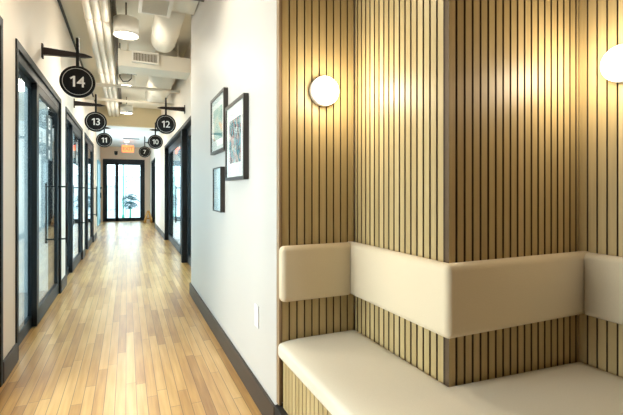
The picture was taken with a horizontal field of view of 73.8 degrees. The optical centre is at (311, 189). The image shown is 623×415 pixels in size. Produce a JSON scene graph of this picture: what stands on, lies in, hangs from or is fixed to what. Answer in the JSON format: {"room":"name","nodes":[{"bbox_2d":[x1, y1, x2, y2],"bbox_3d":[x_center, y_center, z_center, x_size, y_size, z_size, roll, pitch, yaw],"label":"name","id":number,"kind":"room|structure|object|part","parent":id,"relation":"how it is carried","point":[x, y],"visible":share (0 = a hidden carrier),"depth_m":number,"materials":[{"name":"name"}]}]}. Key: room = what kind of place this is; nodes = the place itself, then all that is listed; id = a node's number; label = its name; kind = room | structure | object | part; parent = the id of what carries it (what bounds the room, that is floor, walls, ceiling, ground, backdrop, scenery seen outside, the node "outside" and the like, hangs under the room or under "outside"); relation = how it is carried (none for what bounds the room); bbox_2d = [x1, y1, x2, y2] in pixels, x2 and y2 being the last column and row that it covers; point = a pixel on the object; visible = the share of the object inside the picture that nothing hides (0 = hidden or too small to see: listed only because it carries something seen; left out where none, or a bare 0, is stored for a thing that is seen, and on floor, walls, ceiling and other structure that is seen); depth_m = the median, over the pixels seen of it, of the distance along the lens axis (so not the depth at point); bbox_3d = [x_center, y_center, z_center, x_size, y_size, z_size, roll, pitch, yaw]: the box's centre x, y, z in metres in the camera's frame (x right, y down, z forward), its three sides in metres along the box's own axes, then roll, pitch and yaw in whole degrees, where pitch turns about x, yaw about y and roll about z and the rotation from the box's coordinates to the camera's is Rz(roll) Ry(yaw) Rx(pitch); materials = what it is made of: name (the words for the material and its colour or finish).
{"room":"office corridor","nodes":[
{"label":"office corridor","id":0,"kind":"room"},
{"bbox_2d":[19,80,47,292],"bbox_3d":[-5.245,-0.500,5.755,3.190,3.500,2.740,0,0,-24],"label":"wall","id":1,"kind":"structure","parent":0,"point":[23,90],"depth_m":5.05,"materials":[{"name":"glass"}]},
{"bbox_2d":[0,0,95,359],"bbox_3d":[-3.382,-0.500,5.637,0.120,3.500,11.550,0,0,-24],"label":"wall","id":2,"kind":"structure","parent":0,"point":[33,23],"depth_m":3.22,"materials":[{"name":"beige paint"}]},
{"bbox_2d":[0,16,2,386],"bbox_3d":[-1.593,0.075,1.628,0.132,2.350,2.230,0,0,-24],"label":"door","id":3,"kind":"structure","parent":2,"relation":"in","point":[1,18],"depth_m":2.63,"materials":[{"name":"black metal"}]},
{"bbox_2d":[15,38,67,359],"bbox_3d":[-2.625,0.075,4.015,0.231,2.350,2.230,0,0,-24],"label":"door","id":4,"kind":"structure","parent":2,"relation":"in","point":[27,71],"depth_m":3.80,"materials":[{"name":"black metal"}]},
{"bbox_3d":[-2.415,0.140,3.435,0.038,2.220,0.900,0,0,-24],"label":"sidelight frame","id":5,"kind":"part","parent":4,"relation":"part of","materials":[{"name":"black metal"}]},
{"bbox_3d":[-2.645,-1.005,4.006,0.090,0.070,2.130,0,0,-24],"label":"track rail","id":6,"kind":"part","parent":4,"relation":"part of","materials":[{"name":"black metal"}]},
{"bbox_3d":[-3.034,0.273,4.933,0.231,0.715,0.021,0,0,-24],"label":"handle","id":7,"kind":"part","parent":4,"relation":"part of","materials":[{"name":"black metal"}]},
{"bbox_2d":[3,232,96,383],"bbox_3d":[-3.320,1.180,5.665,0.016,0.140,11.550,0,0,-24],"label":"baseboard","id":8,"kind":"structure","parent":2,"relation":"attached to","point":[9,362],"depth_m":2.87,"materials":[{"name":"grey paint"}]},
{"bbox_2d":[41,38,95,97],"bbox_3d":[-2.358,-1.194,4.040,0.453,0.581,0.060,0,0,-24],"label":"number sign","id":9,"kind":"object","parent":2,"relation":"attached to","point":[76,81],"visible":1,"depth_m":4.04,"materials":[{"name":"brown metal"}]},
{"bbox_3d":[-2.560,-1.323,3.951,0.012,0.135,0.060,0,0,-24],"label":"wall plate","id":10,"kind":"part","parent":9,"relation":"part of","materials":[{"name":"brown metal"}]},
{"bbox_3d":[-2.365,-1.322,4.037,0.413,0.070,0.044,0,0,-24],"label":"bracket arm","id":11,"kind":"part","parent":9,"relation":"part of","materials":[{"name":"brown metal"}]},
{"bbox_3d":[-2.293,-1.345,4.069,0.026,0.281,0.052,0,0,-24],"label":"hanger post","id":12,"kind":"part","parent":9,"relation":"part of","materials":[{"name":"black metal"}]},
{"bbox_2d":[65,106,86,275],"bbox_3d":[-3.714,0.075,6.464,0.231,2.350,2.230,0,0,-24],"label":"door","id":13,"kind":"structure","parent":2,"relation":"in","point":[73,130],"depth_m":6.49,"materials":[{"name":"black"}]},
{"bbox_3d":[-3.503,0.140,5.884,0.038,2.220,0.900,0,0,-24],"label":"sidelight frame","id":14,"kind":"part","parent":13,"relation":"part of","materials":[{"name":"black metal"}]},
{"bbox_3d":[-3.734,-1.005,6.455,0.090,0.070,2.130,0,0,-24],"label":"track rail","id":15,"kind":"part","parent":13,"relation":"part of","materials":[{"name":"black metal"}]},
{"bbox_3d":[-3.870,0.100,6.815,0.008,2.000,1.120,0,0,-24],"label":"pane","id":16,"kind":"part","parent":13,"relation":"part of","materials":[{"name":"clear glass"}]},
{"bbox_3d":[-4.122,0.273,7.382,0.231,0.715,0.021,0,0,-24],"label":"handle","id":17,"kind":"part","parent":13,"relation":"part of","materials":[{"name":"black metal"}]},
{"bbox_2d":[57,0,94,101],"bbox_3d":[-3.319,-2.224,5.665,0.018,0.049,11.550,0,0,-24],"label":"trim","id":18,"kind":"structure","parent":2,"relation":"attached to","point":[59,1],"depth_m":5.65,"materials":[{"name":"grey metal"}]},
{"bbox_2d":[84,132,96,249],"bbox_3d":[-4.803,0.075,8.912,0.231,2.350,2.230,0,0,-24],"label":"door","id":19,"kind":"structure","parent":2,"relation":"in","point":[88,144],"depth_m":9.06,"materials":[{"name":"black"}]},
{"bbox_3d":[-4.592,0.140,8.333,0.038,2.220,0.900,0,0,-24],"label":"sidelight frame","id":20,"kind":"part","parent":19,"relation":"part of","materials":[{"name":"black metal"}]},
{"bbox_3d":[-4.823,-1.005,8.903,0.090,0.070,2.130,0,0,-24],"label":"track rail","id":21,"kind":"part","parent":19,"relation":"part of","materials":[{"name":"black metal"}]},
{"bbox_3d":[-4.959,0.100,9.264,0.008,2.000,1.120,0,0,-24],"label":"pane","id":22,"kind":"part","parent":19,"relation":"part of","materials":[{"name":"clear glass"}]},
{"bbox_3d":[-5.211,0.273,9.831,0.231,0.715,0.021,0,0,-24],"label":"handle","id":23,"kind":"part","parent":19,"relation":"part of","materials":[{"name":"black metal"}]},
{"bbox_2d":[74,94,106,131],"bbox_3d":[-3.414,-1.194,6.416,0.453,0.581,0.060,0,0,-24],"label":"number sign","id":24,"kind":"object","parent":2,"relation":"attached to","point":[95,121],"visible":1,"depth_m":6.42,"materials":[{"name":"brown metal"}]},
{"bbox_3d":[-3.422,-1.322,6.413,0.413,0.070,0.044,0,0,-24],"label":"bracket arm","id":25,"kind":"part","parent":24,"relation":"part of","materials":[{"name":"brown metal"}]},
{"bbox_3d":[-3.349,-1.345,6.445,0.026,0.281,0.052,0,0,-24],"label":"hanger post","id":26,"kind":"part","parent":24,"relation":"part of","materials":[{"name":"black metal"}]},
{"bbox_2d":[88,127,111,147],"bbox_3d":[-4.471,-1.194,8.792,0.453,0.581,0.060,0,0,-24],"label":"number sign","id":27,"kind":"object","parent":2,"relation":"attached to","point":[103,139],"visible":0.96,"depth_m":8.81,"materials":[{"name":"brown metal"}]},
{"bbox_2d":[85,97,172,105],"bbox_3d":[-3.597,-1.760,8.250,1.608,0.054,0.054,0,0,-24],"label":"ceiling pipe","id":28,"kind":"object","parent":2,"relation":"attached to","point":[88,98],"visible":0.91,"depth_m":8.22,"materials":[{"name":"beige metal"}]},
{"bbox_2d":[95,83,179,93],"bbox_3d":[-3.089,-1.755,7.108,1.608,0.054,0.054,0,0,-24],"label":"ceiling pipe","id":29,"kind":"object","parent":2,"relation":"attached to","point":[96,84],"visible":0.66,"depth_m":7.13,"materials":[{"name":"beige metal"}]},
{"bbox_2d":[96,142,100,226],"bbox_3d":[-7.097,-0.240,13.589,0.210,2.980,6.000,0,0,-24],"label":"wall","id":30,"kind":"structure","parent":0,"point":[98,148],"depth_m":14.63,"materials":[{"name":"beige paint"}]},
{"bbox_2d":[97,160,101,225],"bbox_3d":[-7.717,0.100,15.119,0.080,2.300,1.500,0,0,-24],"label":"door","id":31,"kind":"structure","parent":30,"relation":"in","point":[99,187],"depth_m":14.66,"materials":[{"name":"teal paint"}]},
{"bbox_2d":[60,0,190,108],"bbox_3d":[-1.970,-2.300,4.432,8.400,0.100,15.100,0,0,-24],"label":"ceiling","id":32,"kind":"structure","parent":0,"point":[73,9],"depth_m":6.20,"materials":[{"name":"beige paint"}]},
{"bbox_2d":[110,0,121,108],"bbox_3d":[-3.667,-2.160,7.891,0.060,0.180,7.200,0,0,-24],"label":"channel","id":33,"kind":"object","parent":32,"relation":"attached to","point":[113,11],"visible":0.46,"depth_m":6.01,"materials":[{"name":"white painted metal"}]},
{"bbox_2d":[113,2,138,39],"bbox_3d":[-2.227,-2.050,4.985,0.280,0.400,0.280,0,0,-24],"label":"drum pendant light","id":34,"kind":"object","parent":32,"relation":"hanging from","point":[126,27],"visible":1,"depth_m":4.90,"materials":[{"name":"white metal"}]},
{"bbox_3d":[-2.227,-1.958,4.985,0.280,0.215,0.280,0,0,-24],"label":"lamp shade","id":35,"kind":"part","parent":34,"relation":"part of","materials":[{"name":"white metal"}]},
{"bbox_2d":[114,32,137,38],"bbox_3d":[-2.227,-1.866,4.985,0.256,0.008,0.256,0,0,-24],"label":"diffuser","id":36,"kind":"object","parent":34,"relation":"attached to","point":[122,35],"depth_m":5.00,"materials":[{"name":"beige plastic"}]},
{"bbox_2d":[118,74,134,85],"bbox_3d":[-3.320,-2.050,7.443,0.280,0.400,0.280,0,0,-24],"label":"drum pendant light","id":37,"kind":"object","parent":32,"relation":"hanging from","point":[125,77],"visible":0.57,"depth_m":7.32,"materials":[{"name":"white metal"}]},
{"bbox_2d":[120,97,132,113],"bbox_3d":[-4.470,-2.050,10.029,0.280,0.400,0.280,0,0,-24],"label":"drum pendant light","id":38,"kind":"object","parent":32,"relation":"hanging from","point":[126,108],"visible":0.98,"depth_m":9.93,"materials":[{"name":"white metal"}]},
{"bbox_3d":[-4.470,-1.958,10.029,0.280,0.215,0.280,0,0,-24],"label":"lamp shade","id":39,"kind":"part","parent":38,"relation":"part of","materials":[{"name":"white metal"}]},
{"bbox_2d":[119,43,134,81],"bbox_3d":[-2.796,-1.951,6.317,0.281,0.596,0.131,0,0,-8],"label":"junction box","id":40,"kind":"object","parent":32,"relation":"attached to","point":[119,43],"visible":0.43,"depth_m":6.35,"materials":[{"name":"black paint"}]},
{"bbox_2d":[118,40,189,79],"bbox_3d":[-2.349,-1.992,6.211,0.984,0.515,0.460,0,0,-24],"label":"duct","id":41,"kind":"object","parent":32,"relation":"attached to","point":[177,67],"visible":0.86,"depth_m":6.11,"materials":[{"name":"white metal"}]},
{"bbox_3d":[-2.382,-1.880,5.948,0.340,0.140,0.034,0,0,-24],"label":"vent collar","id":42,"kind":"object","parent":41,"relation":"attached to","visible":0},
{"bbox_2d":[132,50,158,65],"bbox_3d":[-2.363,-1.880,5.907,0.360,0.160,0.055,0,0,-24],"label":"air vent","id":43,"kind":"object","parent":42,"relation":"attached to","point":[141,57],"visible":1,"depth_m":5.90,"materials":[{"name":"white metal"}]},
{"bbox_2d":[145,50,176,106],"bbox_3d":[-2.844,-2.010,7.800,0.448,0.448,2.865,0,0,-24],"label":"duct","id":44,"kind":"object","parent":32,"relation":"attached to","point":[153,82],"visible":0.56,"depth_m":7.34,"materials":[{"name":"white metal"}]},
{"bbox_2d":[151,11,185,52],"bbox_3d":[-1.833,-2.090,5.268,0.348,0.348,1.494,0,0,-24],"label":"duct","id":45,"kind":"object","parent":32,"relation":"attached to","point":[165,33],"visible":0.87,"depth_m":5.14,"materials":[{"name":"white metal"}]},
{"bbox_2d":[172,0,198,14],"bbox_3d":[-1.495,-2.110,4.353,0.565,0.278,0.450,0,0,-24],"label":"vent duct","id":46,"kind":"object","parent":32,"relation":"attached to","point":[181,6],"visible":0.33,"depth_m":4.46,"materials":[{"name":"white metal"}]},
{"bbox_2d":[138,0,173,17],"bbox_3d":[-1.612,-1.930,4.290,0.320,0.080,0.450,0,0,-24],"label":"air vent","id":47,"kind":"object","parent":46,"relation":"attached to","point":[163,8],"visible":1,"depth_m":4.32,"materials":[{"name":"white metal"}]},
{"bbox_2d":[101,146,149,221],"bbox_3d":[-7.504,-0.240,16.756,2.100,2.980,0.120,0,0,-24],"label":"wall","id":48,"kind":"structure","parent":0,"point":[107,152],"depth_m":16.75,"materials":[{"name":"beige paint"}]},
{"bbox_2d":[103,159,144,221],"bbox_3d":[-7.544,0.010,16.711,1.530,2.480,0.130,0,0,-24],"label":"door","id":49,"kind":"structure","parent":48,"relation":"in","point":[116,162],"depth_m":16.59,"materials":[{"name":"black metal"}]},
{"bbox_2d":[96,126,158,147],"bbox_3d":[-6.260,-1.780,14.081,8.400,0.100,5.980,0,0,-24],"label":"ceiling","id":50,"kind":"structure","parent":0,"point":[117,134],"depth_m":12.94,"materials":[{"name":"white paint"}]},
{"bbox_2d":[122,142,133,152],"bbox_3d":[-6.683,-1.550,15.107,0.400,0.360,0.042,0,0,-24],"label":"exit sign","id":51,"kind":"object","parent":50,"relation":"hanging from","point":[125,148],"visible":1,"depth_m":15.08,"materials":[{"name":"orange plastic"}]},
{"bbox_2d":[97,105,160,127],"bbox_3d":[-5.112,-1.990,11.254,2.200,0.520,0.120,0,0,-24],"label":"wall","id":52,"kind":"structure","parent":0,"point":[141,117],"depth_m":11.32,"materials":[{"name":"beige paint"}]},
{"bbox_2d":[81,0,111,116],"bbox_3d":[-2.970,-2.000,5.684,0.091,0.091,11.800,0,0,-24],"label":"ceiling pipe","id":53,"kind":"object","parent":52,"relation":"attached to","point":[88,16],"visible":0.83,"depth_m":5.56,"materials":[{"name":"beige metal"}]},
{"bbox_2d":[90,0,115,116],"bbox_3d":[-2.890,-2.000,5.719,0.091,0.091,11.800,0,0,-24],"label":"ceiling pipe","id":54,"kind":"object","parent":52,"relation":"attached to","point":[94,4],"visible":0.87,"depth_m":5.60,"materials":[{"name":"beige metal"}]},
{"bbox_2d":[99,0,118,116],"bbox_3d":[-2.808,-2.000,5.755,0.091,0.091,11.800,0,0,-24],"label":"ceiling pipe","id":55,"kind":"object","parent":52,"relation":"attached to","point":[105,18],"visible":0.85,"depth_m":5.57,"materials":[{"name":"beige metal"}]},
{"bbox_2d":[0,220,261,414],"bbox_3d":[-3.189,1.297,7.173,8.400,0.106,21.100,0,0,-24],"label":"floor","id":56,"kind":"structure","parent":0,"point":[126,334],"depth_m":3.31,"materials":[{"name":"brown wood"}]},
{"bbox_2d":[143,211,152,222],"bbox_3d":[-6.230,1.026,15.835,0.357,0.471,0.298,0,0,-24],"label":"wooden stand","id":57,"kind":"object","parent":56,"relation":"on","point":[147,212],"visible":0.98,"depth_m":15.77,"materials":[{"name":"orange wood"}]},
{"bbox_2d":[275,330,622,414],"bbox_3d":[0.809,1.002,1.370,1.227,0.495,2.147,0,0,-24],"label":"bench","id":58,"kind":"object","parent":56,"relation":"on","point":[344,372],"visible":1,"depth_m":1.63,"materials":[{"name":"beige leather"}]},
{"bbox_2d":[150,40,190,232],"bbox_3d":[-3.905,-0.500,11.073,0.120,3.500,13.190,0,0,-24],"label":"wall","id":59,"kind":"structure","parent":0,"point":[184,98],"depth_m":9.76,"materials":[{"name":"beige paint"}]},
{"bbox_2d":[139,136,150,157],"bbox_3d":[-4.517,-1.194,11.595,0.575,0.581,0.060,0,0,-24],"label":"number sign","id":60,"kind":"object","parent":59,"relation":"attached to","point":[144,151],"visible":0.96,"depth_m":11.52,"materials":[{"name":"brown metal"}]},
{"bbox_2d":[151,158,154,222],"bbox_3d":[-5.620,0.075,15.011,0.231,2.350,2.200,0,0,-24],"label":"door","id":61,"kind":"structure","parent":59,"relation":"in","point":[153,160],"depth_m":15.93,"materials":[{"name":"black metal"}]},
{"bbox_3d":[-5.776,0.100,15.363,0.008,2.000,1.090,0,0,-24],"label":"pane","id":62,"kind":"part","parent":61,"relation":"part of","materials":[{"name":"clear glass"}]},
{"bbox_2d":[148,122,162,148],"bbox_3d":[-3.373,-1.194,9.171,0.453,0.581,0.060,0,0,-24],"label":"number sign","id":63,"kind":"object","parent":59,"relation":"attached to","point":[155,141],"visible":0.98,"depth_m":9.12,"materials":[{"name":"brown metal"}]},
{"bbox_2d":[156,98,184,133],"bbox_3d":[-2.284,-1.194,6.722,0.453,0.581,0.060,0,0,-24],"label":"number sign","id":64,"kind":"object","parent":59,"relation":"attached to","point":[165,124],"visible":1,"depth_m":6.68,"materials":[{"name":"brown metal"}]},
{"bbox_3d":[-2.349,-1.345,6.693,0.026,0.281,0.052,0,0,-24],"label":"hanger post","id":65,"kind":"part","parent":64,"relation":"part of","materials":[{"name":"black metal"}]},
{"bbox_3d":[-2.277,-1.322,6.725,0.413,0.070,0.044,0,0,-24],"label":"bracket arm","id":66,"kind":"part","parent":64,"relation":"part of","materials":[{"name":"brown metal"}]},
{"bbox_2d":[164,127,180,253],"bbox_3d":[-2.868,0.075,8.821,0.231,2.350,3.550,0,0,-24],"label":"door","id":67,"kind":"structure","parent":59,"relation":"in","point":[171,149],"depth_m":9.38,"materials":[{"name":"black"}]},
{"bbox_3d":[-3.024,0.100,9.172,0.008,2.000,2.440,0,0,-24],"label":"pane","id":68,"kind":"part","parent":67,"relation":"part of","materials":[{"name":"clear glass"}]},
{"bbox_3d":[-2.848,-1.005,8.830,0.090,0.070,3.450,0,0,-24],"label":"track rail","id":69,"kind":"part","parent":67,"relation":"part of","materials":[{"name":"black metal"}]},
{"bbox_3d":[-2.508,0.273,8.012,0.231,0.715,0.021,0,0,-24],"label":"handle","id":70,"kind":"part","parent":67,"relation":"part of","materials":[{"name":"black metal"}]},
{"bbox_2d":[181,116,190,265],"bbox_3d":[-1.694,0.075,6.180,0.231,2.350,2.230,0,0,-24],"label":"door","id":71,"kind":"structure","parent":59,"relation":"in","point":[186,127],"depth_m":7.12,"materials":[{"name":"black metal"}]},
{"bbox_2d":[179,146,179,238],"bbox_3d":[-2.922,-0.240,12.873,2.980,2.980,3.800,0,0,-24],"label":"wall","id":72,"kind":"structure","parent":0,"point":[179,146],"depth_m":10.59,"materials":[{"name":"white paint"}]},
{"bbox_2d":[191,0,282,404],"bbox_3d":[-0.739,-0.500,3.581,0.160,3.500,3.115,0,0,-24],"label":"wall","id":73,"kind":"structure","parent":0,"point":[234,42],"depth_m":2.83,"materials":[{"name":"white paint"}]},
{"bbox_2d":[155,223,274,414],"bbox_3d":[-3.416,1.180,9.597,0.186,0.140,16.285,0,0,-24],"label":"baseboard","id":74,"kind":"structure","parent":73,"relation":"attached to","point":[264,403],"depth_m":2.84,"materials":[{"name":"grey paint"}]},
{"bbox_2d":[210,87,227,154],"bbox_3d":[-0.757,-0.539,3.381,0.033,0.472,0.545,0,0,-24],"label":"framed picture","id":75,"kind":"object","parent":73,"relation":"attached to","point":[218,104],"visible":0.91,"depth_m":3.34,"materials":[{"name":"grey"}]},
{"bbox_2d":[213,105,221,141],"bbox_3d":[-0.764,-0.539,3.378,0.001,0.256,0.351,0,0,-24],"label":"art print","id":76,"kind":"object","parent":75,"relation":"attached to","point":[217,111],"depth_m":3.38},
{"bbox_2d":[213,166,224,212],"bbox_3d":[-0.757,-0.004,3.378,0.035,0.359,0.318,0,0,-24],"label":"framed picture","id":77,"kind":"object","parent":73,"relation":"attached to","point":[218,172],"visible":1,"depth_m":3.30,"materials":[{"name":"grey"}]},
{"bbox_2d":[214,168,219,210],"bbox_3d":[-0.765,-0.004,3.374,0.001,0.339,0.298,0,0,-24],"label":"art print","id":78,"kind":"object","parent":77,"relation":"attached to","point":[216,170],"depth_m":3.37},
{"bbox_2d":[225,93,248,180],"bbox_3d":[-0.518,-0.338,2.842,0.033,0.540,0.535,0,0,-24],"label":"framed picture","id":79,"kind":"object","parent":73,"relation":"attached to","point":[237,112],"visible":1,"depth_m":2.77,"materials":[{"name":"printed paper"},{"name":"black frame"},{"name":"clear glass"}]},
{"bbox_2d":[229,115,240,163],"bbox_3d":[-0.524,-0.338,2.839,0.001,0.300,0.321,0,0,-24],"label":"art print","id":80,"kind":"object","parent":79,"relation":"attached to","point":[234,122],"depth_m":2.82},
{"bbox_2d":[254,303,258,328],"bbox_3d":[-0.325,0.740,2.441,0.010,0.130,0.075,0,0,-24],"label":"wall outlet","id":81,"kind":"object","parent":73,"relation":"attached to","point":[256,307],"visible":1,"depth_m":2.43,"materials":[{"name":"white plastic"}]},
{"bbox_2d":[354,0,354,329],"bbox_3d":[0.089,-0.500,2.299,0.310,3.500,0.100,0,0,-24],"label":"wall","id":82,"kind":"structure","parent":0,"point":[354,0],"depth_m":2.31,"materials":[{"name":"beige paint"}]},
{"bbox_2d":[277,0,282,405],"bbox_3d":[-0.098,-0.583,2.138,0.161,3.335,0.043,0,0,-24],"label":"trim","id":83,"kind":"structure","parent":82,"relation":"attached to","point":[279,2],"depth_m":2.09,"materials":[{"name":"brown wood"}]},
{"bbox_2d":[282,0,353,361],"bbox_3d":[0.037,-0.685,2.196,0.428,3.110,0.033,0,0,-24],"label":"wall panel","id":84,"kind":"object","parent":82,"relation":"attached to","point":[318,35],"visible":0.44,"depth_m":2.17,"materials":[{"name":"brown wood"}]},
{"bbox_2d":[279,242,349,301],"bbox_3d":[0.017,0.417,2.131,0.382,0.278,0.062,0,0,-24],"label":"pad","id":85,"kind":"object","parent":84,"relation":"attached to","point":[309,271],"visible":1,"depth_m":2.10,"materials":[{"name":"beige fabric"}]},
{"bbox_2d":[309,76,338,106],"bbox_3d":[0.071,-0.516,2.158,0.156,0.156,0.064,0,0,-24],"label":"round wall lamp","id":86,"kind":"object","parent":84,"relation":"attached to","point":[323,90],"visible":1,"depth_m":2.13,"materials":[{"name":"white glass"}]},
{"bbox_3d":[2.085,-0.500,0.206,0.100,3.500,3.883,0,0,-24],"label":"wall","id":87,"kind":"structure","parent":0,"visible":0},
{"bbox_2d":[579,0,622,377],"bbox_3d":[1.575,-0.685,1.196,0.033,3.110,1.600,0,0,-24],"label":"wall panel","id":88,"kind":"object","parent":87,"relation":"attached to","point":[600,21],"visible":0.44,"depth_m":1.83,"materials":[{"name":"brown wood"}]},
{"bbox_2d":[584,252,622,324],"bbox_3d":[1.494,0.417,1.258,0.066,0.278,1.285,0,0,-24],"label":"pad","id":89,"kind":"object","parent":88,"relation":"attached to","point":[603,274],"visible":1,"depth_m":1.76,"materials":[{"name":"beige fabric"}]},
{"bbox_2d":[600,44,622,82],"bbox_3d":[1.287,-0.528,1.727,0.064,0.156,0.156,0,0,-24],"label":"round wall lamp","id":90,"kind":"object","parent":88,"relation":"attached to","point":[611,66],"visible":1,"depth_m":1.73,"materials":[{"name":"white glass"}]},
{"bbox_3d":[0.854,-0.500,2.239,1.039,3.500,0.832,0,0,-24],"label":"wall pillar","id":91,"kind":"structure","parent":0,"visible":0},
{"bbox_2d":[355,0,442,383],"bbox_3d":[0.396,-0.685,1.955,0.033,3.110,0.698,0,0,-24],"label":"wall panel","id":92,"kind":"object","parent":91,"relation":"attached to","point":[399,43],"visible":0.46,"depth_m":1.89,"materials":[{"name":"brown wood"}]},
{"bbox_2d":[443,0,578,386],"bbox_3d":[0.878,-0.685,1.780,0.769,3.110,0.033,0,0,-24],"label":"wall panel","id":93,"kind":"object","parent":91,"relation":"attached to","point":[511,67],"visible":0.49,"depth_m":1.74,"materials":[{"name":"brown wood"}]},
{"bbox_2d":[348,241,588,338],"bbox_3d":[0.721,0.417,2.050,0.835,0.278,0.788,0,0,-24],"label":"pad","id":94,"kind":"object","parent":93,"relation":"attached to","point":[449,300],"visible":0.92,"depth_m":1.69,"materials":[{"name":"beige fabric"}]},
{"label":"outside","id":95,"kind":"structure","parent":0,"visible":0},
{"bbox_2d":[108,209,139,217],"bbox_3d":[-10.650,1.360,23.954,18.000,0.100,15.570,0,0,-24],"label":"ground","id":96,"kind":"structure","parent":95,"point":[135,213],"depth_m":23.13,"materials":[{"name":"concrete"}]},
{"bbox_2d":[107,185,114,217],"bbox_3d":[-9.874,0.530,19.686,1.050,1.560,0.032,0,0,-24],"label":"fence","id":97,"kind":"object","parent":96,"relation":"on","point":[107,185],"visible":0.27,"depth_m":19.75,"materials":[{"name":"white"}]},
{"bbox_2d":[107,176,139,209],"bbox_3d":[-12.790,0.180,28.770,16.000,2.260,1.030,0,0,-24],"label":"building","id":98,"kind":"structure","parent":96,"relation":"on","point":[134,188],"depth_m":28.21,"materials":[{"name":"white paint"}]},
{"bbox_2d":[122,165,124,217],"bbox_3d":[-8.677,-0.420,19.124,0.116,3.460,0.116,0,0,-24],"label":"post","id":99,"kind":"object","parent":96,"relation":"on","point":[123,215],"visible":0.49,"depth_m":19.10,"materials":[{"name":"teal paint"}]},
{"bbox_2d":[121,194,139,217],"bbox_3d":[-7.989,0.735,18.331,0.821,1.151,0.593,0,0,-24],"label":"tree","id":100,"kind":"object","parent":96,"relation":"on","point":[130,202],"visible":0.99,"depth_m":18.30,"materials":[{"name":"blue plant"}]},
{"bbox_2d":[125,166,139,215],"bbox_3d":[-8.772,-0.320,21.270,1.394,3.260,0.044,0,0,-24],"label":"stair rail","id":101,"kind":"object","parent":96,"relation":"on","point":[139,166],"visible":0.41,"depth_m":20.98,"materials":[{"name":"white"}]},
{"bbox_3d":[-9.389,0.180,20.996,0.041,2.260,0.041,0,0,-1],"label":"post","id":102,"kind":"part","parent":101,"relation":"part of","materials":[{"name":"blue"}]}
]}

